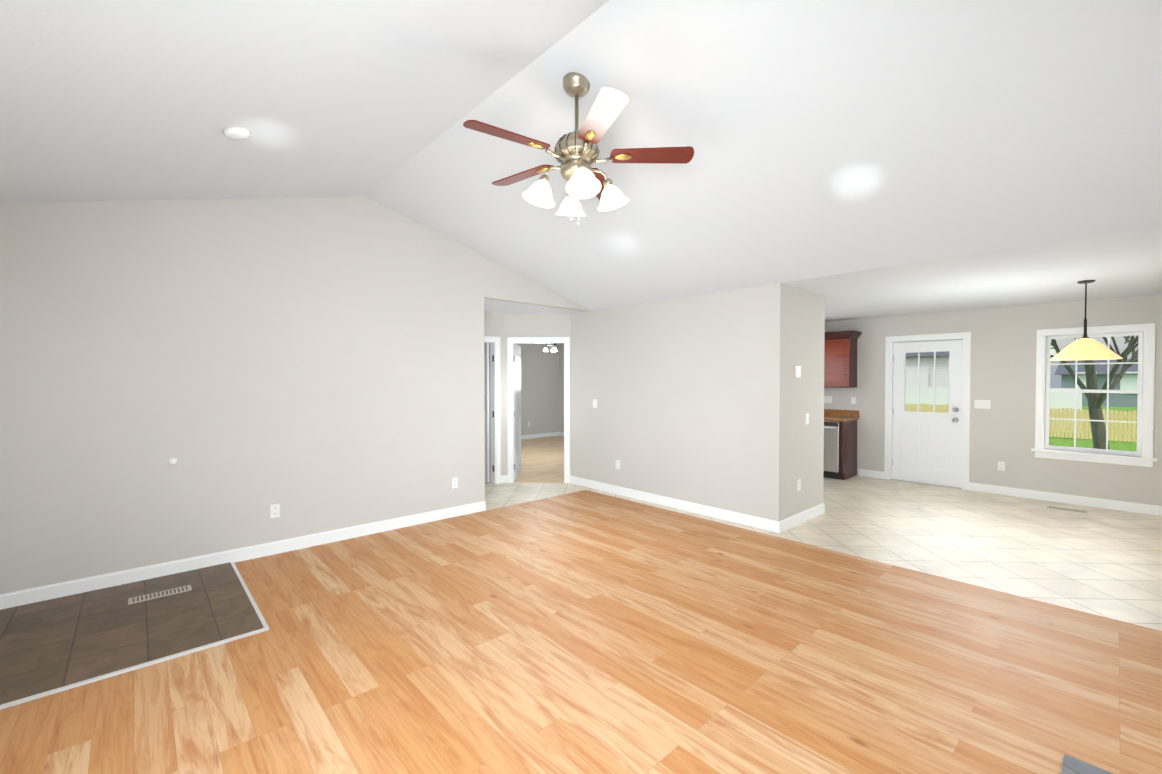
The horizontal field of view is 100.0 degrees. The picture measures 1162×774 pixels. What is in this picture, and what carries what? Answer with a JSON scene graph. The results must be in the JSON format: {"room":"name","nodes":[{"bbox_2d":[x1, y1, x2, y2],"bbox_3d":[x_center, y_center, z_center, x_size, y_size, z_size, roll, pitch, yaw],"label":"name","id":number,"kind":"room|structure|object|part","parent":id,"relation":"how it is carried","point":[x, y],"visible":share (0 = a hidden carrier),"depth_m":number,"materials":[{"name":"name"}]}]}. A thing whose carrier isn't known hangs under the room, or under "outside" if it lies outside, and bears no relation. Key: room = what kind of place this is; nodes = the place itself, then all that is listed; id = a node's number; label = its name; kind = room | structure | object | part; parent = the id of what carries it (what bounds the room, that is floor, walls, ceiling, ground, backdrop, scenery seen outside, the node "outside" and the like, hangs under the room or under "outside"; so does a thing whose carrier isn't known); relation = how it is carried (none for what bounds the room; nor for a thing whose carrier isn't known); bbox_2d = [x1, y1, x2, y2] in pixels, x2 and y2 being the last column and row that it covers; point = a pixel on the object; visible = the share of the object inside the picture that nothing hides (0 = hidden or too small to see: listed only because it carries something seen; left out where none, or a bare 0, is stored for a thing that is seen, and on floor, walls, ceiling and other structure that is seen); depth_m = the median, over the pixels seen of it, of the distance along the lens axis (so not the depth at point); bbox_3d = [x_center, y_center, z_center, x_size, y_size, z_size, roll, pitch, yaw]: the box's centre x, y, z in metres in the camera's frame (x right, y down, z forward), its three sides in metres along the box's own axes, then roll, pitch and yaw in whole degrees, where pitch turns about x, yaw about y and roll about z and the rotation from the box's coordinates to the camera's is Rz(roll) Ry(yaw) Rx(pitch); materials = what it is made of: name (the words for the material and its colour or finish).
{"room":"empty living room","nodes":[
{"label":"empty living room","id":0,"kind":"room"},
{"bbox_2d":[0,196,590,593],"bbox_3d":[-0.479,-0.347,6.221,9.320,3.500,0.120,-1,1,-42],"label":"wall","id":1,"kind":"structure","parent":0,"point":[312,365],"depth_m":3.95,"materials":[{"name":"paint"}]},
{"bbox_2d":[168,458,177,465],"bbox_3d":[-3.117,0.572,3.726,0.060,0.060,0.026,-1,1,-42],"label":"bumper cover","id":2,"kind":"object","parent":1,"relation":"attached to","point":[172,461],"visible":1,"depth_m":3.72,"materials":[{"name":"white plastic"}]},
{"bbox_2d":[0,501,485,609],"bbox_3d":[-2.447,1.379,4.379,3.654,0.107,0.044,-1,1,-42],"label":"baseboard","id":3,"kind":"structure","parent":1,"relation":"attached to","point":[38,594],"depth_m":3.94,"materials":[{"name":"white"}]},
{"bbox_2d":[230,561,268,630],"bbox_3d":[-2.362,1.440,3.448,0.022,0.012,1.449,-1,1,-42],"label":"trim","id":4,"kind":"structure","parent":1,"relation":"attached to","point":[266,627],"depth_m":3.31,"materials":[{"name":"white wood"}]},
{"bbox_2d":[270,504,279,517],"bbox_3d":[-2.628,1.065,4.192,0.070,0.115,0.008,-1,1,-42],"label":"outlet","id":5,"kind":"object","parent":1,"relation":"attached to","point":[274,510],"visible":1,"depth_m":4.19,"materials":[{"name":"white plastic"}]},
{"bbox_2d":[452,477,457,487],"bbox_3d":[-1.381,1.047,5.332,0.070,0.115,0.008,-1,1,-42],"label":"outlet","id":6,"kind":"object","parent":1,"relation":"attached to","point":[455,482],"visible":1,"depth_m":5.33,"materials":[{"name":"white plastic"}]},
{"bbox_2d":[489,343,490,481],"bbox_3d":[-2.591,0.066,8.598,0.120,2.600,3.990,-1,1,-42],"label":"wall","id":7,"kind":"structure","parent":0,"point":[489,387],"depth_m":7.13,"materials":[{"name":"paint"}]},
{"bbox_2d":[484,343,489,481],"bbox_3d":[-1.593,0.366,7.318,0.710,2.020,0.035,1,1,45],"label":"door","id":8,"kind":"structure","parent":7,"relation":"in","point":[487,427],"depth_m":7.08,"materials":[{"name":"white wood"}]},
{"bbox_2d":[484,312,503,475],"bbox_3d":[-1.574,0.095,6.744,1.118,2.600,0.120,-1,1,-42],"label":"wall","id":9,"kind":"structure","parent":0,"point":[494,324],"depth_m":7.04,"materials":[{"name":"paint"}]},
{"bbox_2d":[484,336,500,483],"bbox_3d":[-1.531,0.340,6.776,0.880,2.110,0.140,-1,1,-42],"label":"door frame","id":10,"kind":"structure","parent":9,"relation":"attached to","point":[495,441],"depth_m":7.00,"materials":[{"name":"white wood"}]},
{"bbox_2d":[515,343,558,434],"bbox_3d":[-2.211,0.020,11.565,4.680,2.600,0.120,-1,1,-42],"label":"wall","id":11,"kind":"structure","parent":0,"point":[539,390],"depth_m":12.53,"materials":[{"name":"paint"}]},
{"bbox_2d":[521,432,559,438],"bbox_3d":[-2.196,1.267,11.507,4.362,0.107,0.014,-1,1,-42],"label":"baseboard","id":12,"kind":"structure","parent":11,"relation":"attached to","point":[540,435],"depth_m":12.55,"materials":[{"name":"white"}]},
{"bbox_2d":[504,314,570,475],"bbox_3d":[-0.630,0.089,7.116,0.978,2.600,0.110,0,1,2],"label":"wall","id":13,"kind":"structure","parent":0,"point":[537,325],"depth_m":7.05,"materials":[{"name":"paint"}]},
{"bbox_2d":[515,344,520,479],"bbox_3d":[-0.992,0.362,7.571,0.035,2.020,0.730,0,1,0],"label":"bedroom door","id":14,"kind":"structure","parent":13,"relation":"in","point":[517,409],"depth_m":7.52,"materials":[{"name":"white wood"}]},
{"bbox_2d":[507,337,569,482],"bbox_3d":[-0.612,0.335,7.076,0.686,2.110,0.672,-1,1,-42],"label":"door frame","id":15,"kind":"structure","parent":13,"relation":"attached to","point":[511,341],"depth_m":7.05,"materials":[{"name":"white wood"}]},
{"bbox_2d":[492,355,514,471],"bbox_3d":[-1.116,0.380,7.057,0.323,1.670,0.031,0,1,-21],"label":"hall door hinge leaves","id":16,"kind":"object","parent":15,"relation":"attached to","point":[493,412],"visible":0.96,"depth_m":7.00,"materials":[{"name":"grey"}]},
{"bbox_2d":[514,436,563,482],"bbox_3d":[-0.618,1.386,9.796,4.382,0.084,4.672,-1,1,-42],"label":"floor","id":17,"kind":"structure","parent":0,"point":[542,459],"depth_m":9.00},
{"bbox_2d":[0,490,1161,773],"bbox_3d":[0.071,1.499,2.681,5.320,0.080,5.930,-1,1,-42],"label":"floor","id":18,"kind":"structure","parent":0,"point":[584,632],"depth_m":2.51,"materials":[{"name":"laminate"}]},
{"bbox_2d":[0,562,263,704],"bbox_3d":[-2.839,1.448,3.028,1.249,0.010,1.427,-1,1,-42],"label":"floor","id":19,"kind":"structure","parent":18,"relation":"on","point":[50,644],"depth_m":2.93,"materials":[{"name":"brown tile"}]},
{"bbox_2d":[128,585,191,604],"bbox_3d":[-2.909,1.435,3.378,0.330,0.004,0.110,-1,1,-42],"label":"floor vent","id":20,"kind":"object","parent":19,"relation":"in","point":[158,594],"visible":1,"depth_m":3.37,"materials":[{"name":"beige metal"}]},
{"bbox_2d":[0,628,263,709],"bbox_3d":[-2.357,1.455,2.486,1.230,0.012,0.022,-1,1,-42],"label":"trim","id":21,"kind":"structure","parent":18,"relation":"on","point":[125,670],"depth_m":2.49,"materials":[{"name":"white wood"}]},
{"bbox_2d":[1062,754,1112,773],"bbox_3d":[1.668,1.477,0.998,1.630,0.016,1.049,-1,1,-42],"label":"hearth","id":22,"kind":"object","parent":18,"relation":"on","point":[1072,765],"visible":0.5,"depth_m":1.86,"materials":[{"name":"grey tile"}]},
{"bbox_2d":[0,0,1161,343],"bbox_3d":[-0.285,-1.546,5.871,9.720,1.030,11.450,-1,1,-42],"label":"ceiling","id":23,"kind":"structure","parent":0,"point":[866,158],"depth_m":2.75,"materials":[{"name":"white paint"}]},
{"bbox_2d":[223,126,249,139],"bbox_3d":[-1.981,-1.461,2.807,0.131,0.062,0.130,-1,1,-42],"label":"smoke detector","id":24,"kind":"object","parent":23,"relation":"attached to","point":[237,133],"visible":1,"depth_m":2.78,"materials":[{"name":"white plastic"}]},
{"bbox_2d":[528,343,562,351],"bbox_3d":[-0.575,-0.865,8.951,1.216,0.430,1.169,-1,1,-42],"label":"fan","id":25,"kind":"object","parent":23,"relation":"hanging from","point":[554,349],"visible":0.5,"depth_m":8.89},
{"bbox_2d":[463,72,693,223],"bbox_3d":[-0.062,-1.345,2.785,1.261,0.807,1.266,-1,1,-42],"label":"fan","id":26,"kind":"object","parent":23,"relation":"hanging from","point":[575,153],"visible":1,"depth_m":2.72,"materials":[{"name":"red wood"}]},
{"bbox_3d":[-0.379,-1.312,2.546,0.474,0.008,0.140,-1,13,-34],"label":"blade","id":27,"kind":"part","parent":26,"relation":"part of","materials":[{"name":"red wood"}]},
{"bbox_3d":[-0.363,-1.319,3.049,0.474,0.008,0.140,1,13,38],"label":"blade","id":28,"kind":"part","parent":26,"relation":"part of","materials":[{"name":"red wood"}]},
{"bbox_3d":[-0.239,-1.097,2.752,0.184,0.139,0.187,-1,1,-42],"label":"lamp shade","id":29,"kind":"part","parent":26,"relation":"part of","materials":[{"name":"white glass"}]},
{"bbox_3d":[-0.167,-1.200,2.766,0.131,0.102,0.097,-1,1,-42],"label":"arm","id":30,"kind":"part","parent":26,"relation":"part of"},
{"bbox_3d":[-0.064,-1.101,3.004,0.187,0.139,0.184,-1,1,-42],"label":"lamp shade","id":31,"kind":"part","parent":26,"relation":"part of","materials":[{"name":"white glass"}]},
{"bbox_3d":[-0.025,-1.461,2.784,0.254,0.575,0.254,-1,1,-42],"label":"motor","id":32,"kind":"part","parent":26,"relation":"part of","materials":[{"name":"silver metal"}]},
{"bbox_3d":[-0.002,-1.198,2.647,0.097,0.102,0.131,-1,1,-42],"label":"arm","id":33,"kind":"part","parent":26,"relation":"part of"},
{"bbox_3d":[0.014,-1.095,2.576,0.187,0.139,0.184,-1,1,-42],"label":"lamp shade","id":34,"kind":"part","parent":26,"relation":"part of","materials":[{"name":"white glass"}]},
{"bbox_3d":[0.120,-1.322,3.190,0.140,0.008,0.474,-12,-3,19],"label":"blade","id":35,"kind":"part","parent":26,"relation":"part of","materials":[{"name":"red wood"}]},
{"bbox_3d":[0.117,-1.200,2.811,0.131,0.102,0.097,-1,1,-42],"label":"arm","id":36,"kind":"part","parent":26,"relation":"part of"},
{"bbox_3d":[0.095,-1.309,2.376,0.140,0.008,0.474,12,-3,-16],"label":"blade","id":37,"kind":"part","parent":26,"relation":"part of","materials":[{"name":"red wood"}]},
{"bbox_3d":[0.189,-1.099,2.829,0.184,0.139,0.187,-1,1,-42],"label":"lamp shade","id":38,"kind":"part","parent":26,"relation":"part of","materials":[{"name":"white glass"}]},
{"label":"blade","id":39,"kind":"part","parent":26,"relation":"part of","materials":[{"name":"red wood"}]},
{"bbox_2d":[1050,280,1122,360],"bbox_3d":[4.824,-0.637,4.666,0.490,0.750,0.490,-1,1,-42],"label":"pendant lamp","id":40,"kind":"object","parent":23,"relation":"hanging from","point":[1084,347],"visible":1,"depth_m":4.59,"materials":[{"name":"yellow glass"}]},
{"bbox_3d":[4.824,-0.735,4.664,0.124,0.555,0.124,-1,1,-42],"label":"stem","id":41,"kind":"part","parent":40,"relation":"part of","materials":[{"name":"brown metal"}]},
{"bbox_3d":[4.824,-0.365,4.670,0.490,0.205,0.490,-1,1,-42],"label":"lamp shade","id":42,"kind":"part","parent":40,"relation":"part of","materials":[{"name":"yellow glass"}]},
{"bbox_2d":[571,283,824,520],"bbox_3d":[1.296,0.102,6.271,1.080,2.600,3.090,-1,1,-42],"label":"wall block","id":43,"kind":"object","parent":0,"point":[711,399],"visible":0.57,"depth_m":5.40,"materials":[{"name":"paint"}]},
{"bbox_2d":[593,399,596,407],"bbox_3d":[0.189,0.226,6.677,0.011,0.115,0.075,-1,1,-42],"label":"light switch","id":44,"kind":"object","parent":43,"relation":"attached to","point":[594,403],"visible":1,"depth_m":6.67,"materials":[{"name":"white plastic"}]},
{"bbox_2d":[616,460,619,468],"bbox_3d":[0.480,1.011,6.372,0.008,0.115,0.070,-1,1,-42],"label":"outlet","id":45,"kind":"object","parent":43,"relation":"attached to","point":[617,464],"visible":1,"depth_m":6.37,"materials":[{"name":"white plastic"}]},
{"bbox_2d":[570,476,783,532],"bbox_3d":[0.909,1.355,5.914,0.040,0.107,3.084,-1,1,-42],"label":"baseboard","id":46,"kind":"structure","parent":43,"relation":"attached to","point":[758,522],"depth_m":5.56,"materials":[{"name":"white wood"}]},
{"bbox_2d":[795,366,800,376],"bbox_3d":[2.229,-0.158,5.009,0.090,0.120,0.025,-1,1,-42],"label":"thermostat","id":47,"kind":"object","parent":43,"relation":"attached to","point":[797,371],"visible":1,"depth_m":4.99,"materials":[{"name":"white plastic"}]},
{"bbox_2d":[797,479,800,490],"bbox_3d":[2.267,1.021,5.074,0.070,0.115,0.008,-1,1,-42],"label":"outlet","id":48,"kind":"object","parent":43,"relation":"attached to","point":[799,485],"visible":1,"depth_m":5.07,"materials":[{"name":"white plastic"}]},
{"bbox_2d":[805,413,808,424],"bbox_3d":[2.409,0.339,5.190,0.075,0.115,0.011,-1,1,-42],"label":"light switch","id":49,"kind":"object","parent":43,"relation":"attached to","point":[807,418],"visible":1,"depth_m":5.18,"materials":[{"name":"white plastic"}]},
{"bbox_2d":[470,475,1161,630],"bbox_3d":[1.746,1.442,6.303,5.640,0.081,9.020,-1,1,-42],"label":"floor","id":50,"kind":"structure","parent":0,"point":[1105,562],"depth_m":4.63,"materials":[{"name":"beige tile"}]},
{"bbox_2d":[784,503,824,530],"bbox_3d":[2.354,1.367,5.155,1.050,0.107,0.014,-1,1,-42],"label":"baseboard","id":51,"kind":"structure","parent":50,"relation":"on","point":[803,516],"depth_m":5.15,"materials":[{"name":"white wood"}]},
{"bbox_2d":[823,421,838,478],"bbox_3d":[3.809,0.948,7.634,0.522,0.865,0.599,-1,1,-42],"label":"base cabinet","id":52,"kind":"object","parent":50,"relation":"on","point":[831,428],"depth_m":7.32,"materials":[{"name":"metal"}]},
{"bbox_2d":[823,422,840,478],"bbox_3d":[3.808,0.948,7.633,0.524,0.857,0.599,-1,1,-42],"label":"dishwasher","id":53,"kind":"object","parent":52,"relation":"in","point":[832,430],"depth_m":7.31,"materials":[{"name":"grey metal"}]},
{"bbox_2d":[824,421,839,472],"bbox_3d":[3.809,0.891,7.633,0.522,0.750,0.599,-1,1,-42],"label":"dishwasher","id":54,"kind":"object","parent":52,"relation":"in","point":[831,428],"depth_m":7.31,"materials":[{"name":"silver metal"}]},
{"bbox_2d":[824,417,858,479],"bbox_3d":[3.863,0.943,7.653,0.620,0.875,0.681,-1,1,-42],"label":"base cabinet","id":55,"kind":"object","parent":50,"relation":"on","point":[840,444],"depth_m":7.33,"materials":[{"name":"brown wood"}]},
{"bbox_2d":[824,409,858,421],"bbox_3d":[3.563,0.431,7.967,0.636,0.140,1.590,-1,1,-42],"label":"countertop","id":56,"kind":"structure","parent":55,"relation":"on","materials":[{"name":"stone"}]},
{"bbox_2d":[1047,506,1087,512],"bbox_3d":[5.594,1.411,5.618,0.110,0.004,0.330,-1,1,-42],"label":"floor vent","id":57,"kind":"object","parent":50,"relation":"in","point":[1066,509],"visible":1,"depth_m":5.61,"materials":[{"name":"beige metal"}]},
{"bbox_2d":[559,294,1161,505],"bbox_3d":[3.166,-0.090,9.011,0.180,4.100,11.140,-1,1,-42],"label":"wall","id":58,"kind":"structure","parent":0,"point":[1003,364],"depth_m":6.30,"materials":[{"name":"paint"}]},
{"bbox_2d":[824,396,831,402],"bbox_3d":[4.019,0.206,7.940,0.011,0.115,0.124,-1,1,-42],"label":"outlet","id":59,"kind":"object","parent":58,"relation":"attached to","point":[827,399],"visible":0.94,"depth_m":7.94,"materials":[{"name":"white plastic"}]},
{"bbox_2d":[824,331,859,386],"bbox_3d":[4.038,-0.422,7.646,0.336,0.856,0.425,-1,1,-42],"label":"upper cabinet","id":60,"kind":"object","parent":58,"relation":"attached to","point":[840,359],"depth_m":7.50,"materials":[{"name":"brown wood"}]},
{"bbox_3d":[3.658,-0.807,8.014,0.395,0.095,1.620,-1,1,-42],"label":"kitchen crown","id":61,"kind":"part","parent":60,"relation":"part of","materials":[{"name":"brown wood"}]},
{"bbox_2d":[851,397,855,403],"bbox_3d":[4.276,0.211,7.660,0.008,0.115,0.070,-1,1,-42],"label":"outlet","id":62,"kind":"object","parent":58,"relation":"attached to","point":[853,400],"visible":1,"depth_m":7.66,"materials":[{"name":"white plastic"}]},
{"bbox_2d":[858,469,883,478],"bbox_3d":[4.453,1.330,7.480,0.014,0.107,0.360,-1,1,-42],"label":"baseboard","id":63,"kind":"structure","parent":58,"relation":"attached to","point":[861,472],"depth_m":7.47,"materials":[{"name":"white wood"}]},
{"bbox_2d":[884,332,970,489],"bbox_3d":[4.980,0.321,7.025,0.208,2.140,1.010,-1,1,-42],"label":"door frame","id":64,"kind":"structure","parent":58,"relation":"attached to","point":[965,336],"depth_m":6.85,"materials":[{"name":"white wood"}]},
{"bbox_2d":[892,340,962,487],"bbox_3d":[4.955,0.364,7.002,0.176,2.030,0.830,-1,1,-42],"label":"back door","id":65,"kind":"structure","parent":58,"relation":"in","point":[926,447],"depth_m":6.97,"materials":[{"name":"white"}]},
{"bbox_2d":[974,400,990,408],"bbox_3d":[5.341,0.229,6.492,0.011,0.115,0.170,-1,1,-42],"label":"light switch","id":66,"kind":"object","parent":58,"relation":"attached to","point":[983,404],"visible":1,"depth_m":6.49,"materials":[{"name":"white plastic"}]},
{"bbox_2d":[998,461,1004,470],"bbox_3d":[5.476,1.031,6.358,0.008,0.115,0.070,-1,1,-42],"label":"electrical outlet","id":67,"kind":"object","parent":58,"relation":"attached to","point":[1001,466],"visible":1,"depth_m":6.35,"materials":[{"name":"white plastic"}]},
{"bbox_2d":[969,482,1161,515],"bbox_3d":[5.998,1.357,5.787,0.014,0.107,2.225,-1,1,-42],"label":"baseboard","id":68,"kind":"structure","parent":58,"relation":"attached to","point":[1017,492],"depth_m":5.88,"materials":[{"name":"white wood"}]},
{"bbox_2d":[1031,323,1156,466],"bbox_3d":[6.063,0.086,5.795,0.239,1.593,1.020,-1,1,-42],"label":"double-hung window","id":69,"kind":"structure","parent":58,"relation":"in","point":[1108,391],"depth_m":5.71,"materials":[{"name":"white"}]},
{"label":"outside","id":70,"kind":"structure","parent":0,"visible":0},
{"bbox_2d":[1049,406,1136,450],"bbox_3d":[30.750,1.762,28.070,66.220,0.200,90.000,-1,1,-42],"label":"lawn","id":71,"kind":"structure","parent":70,"point":[1122,445],"depth_m":16.50,"materials":[{"name":"green plant"}]},
{"bbox_2d":[906,339,1057,386],"bbox_3d":[23.687,-1.538,34.434,10.800,6.200,13.800,-1,1,-42],"label":"house","id":72,"kind":"structure","parent":71,"relation":"on","point":[942,364],"depth_m":29.57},
{"bbox_2d":[906,367,927,386],"bbox_3d":[20.760,-0.421,30.153,0.080,1.660,1.160,-1,1,-42],"label":"house window","id":73,"kind":"structure","parent":72,"relation":"attached to","point":[911,379],"depth_m":30.14,"materials":[{"name":"grey glass"}]},
{"bbox_2d":[905,387,1081,432],"bbox_3d":[9.728,0.760,29.780,0.060,1.750,29.100,-1,1,-42],"label":"fence","id":74,"kind":"object","parent":71,"relation":"on","point":[1061,400],"depth_m":22.21,"materials":[{"name":"white wood"}]},
{"bbox_2d":[905,403,1136,441],"bbox_3d":[23.983,1.379,9.728,0.060,1.060,46.050,-1,1,-42],"label":"picket","id":75,"kind":"object","parent":71,"relation":"on","point":[1060,428],"depth_m":16.95,"materials":[{"name":"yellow wood"}]},
{"bbox_2d":[1050,335,1137,449],"bbox_3d":[13.611,-2.082,12.524,8.439,8.200,7.202,-1,1,-42],"label":"maple","id":76,"kind":"object","parent":71,"relation":"on","point":[1095,403],"depth_m":12.19,"materials":[{"name":"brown plant"}]},
{"bbox_2d":[1054,359,1137,406],"bbox_3d":[46.949,-0.426,40.121,12.800,3.800,10.800,-1,1,-42],"label":"house","id":77,"kind":"structure","parent":71,"relation":"on","point":[1115,399],"depth_m":38.53,"materials":[{"name":"grey"}]},
{"bbox_2d":[1077,372,1096,387],"bbox_3d":[40.046,-0.354,38.694,0.080,1.660,1.160,-1,1,-42],"label":"house window","id":78,"kind":"structure","parent":77,"relation":"attached to","point":[1081,375],"depth_m":38.82,"materials":[{"name":"grey glass"}]},
{"bbox_2d":[1120,372,1137,393],"bbox_3d":[41.665,-0.326,36.922,0.080,1.660,1.160,-1,1,-42],"label":"house window","id":79,"kind":"structure","parent":77,"relation":"attached to","point":[1128,381],"depth_m":36.99,"materials":[{"name":"grey"}]}
]}

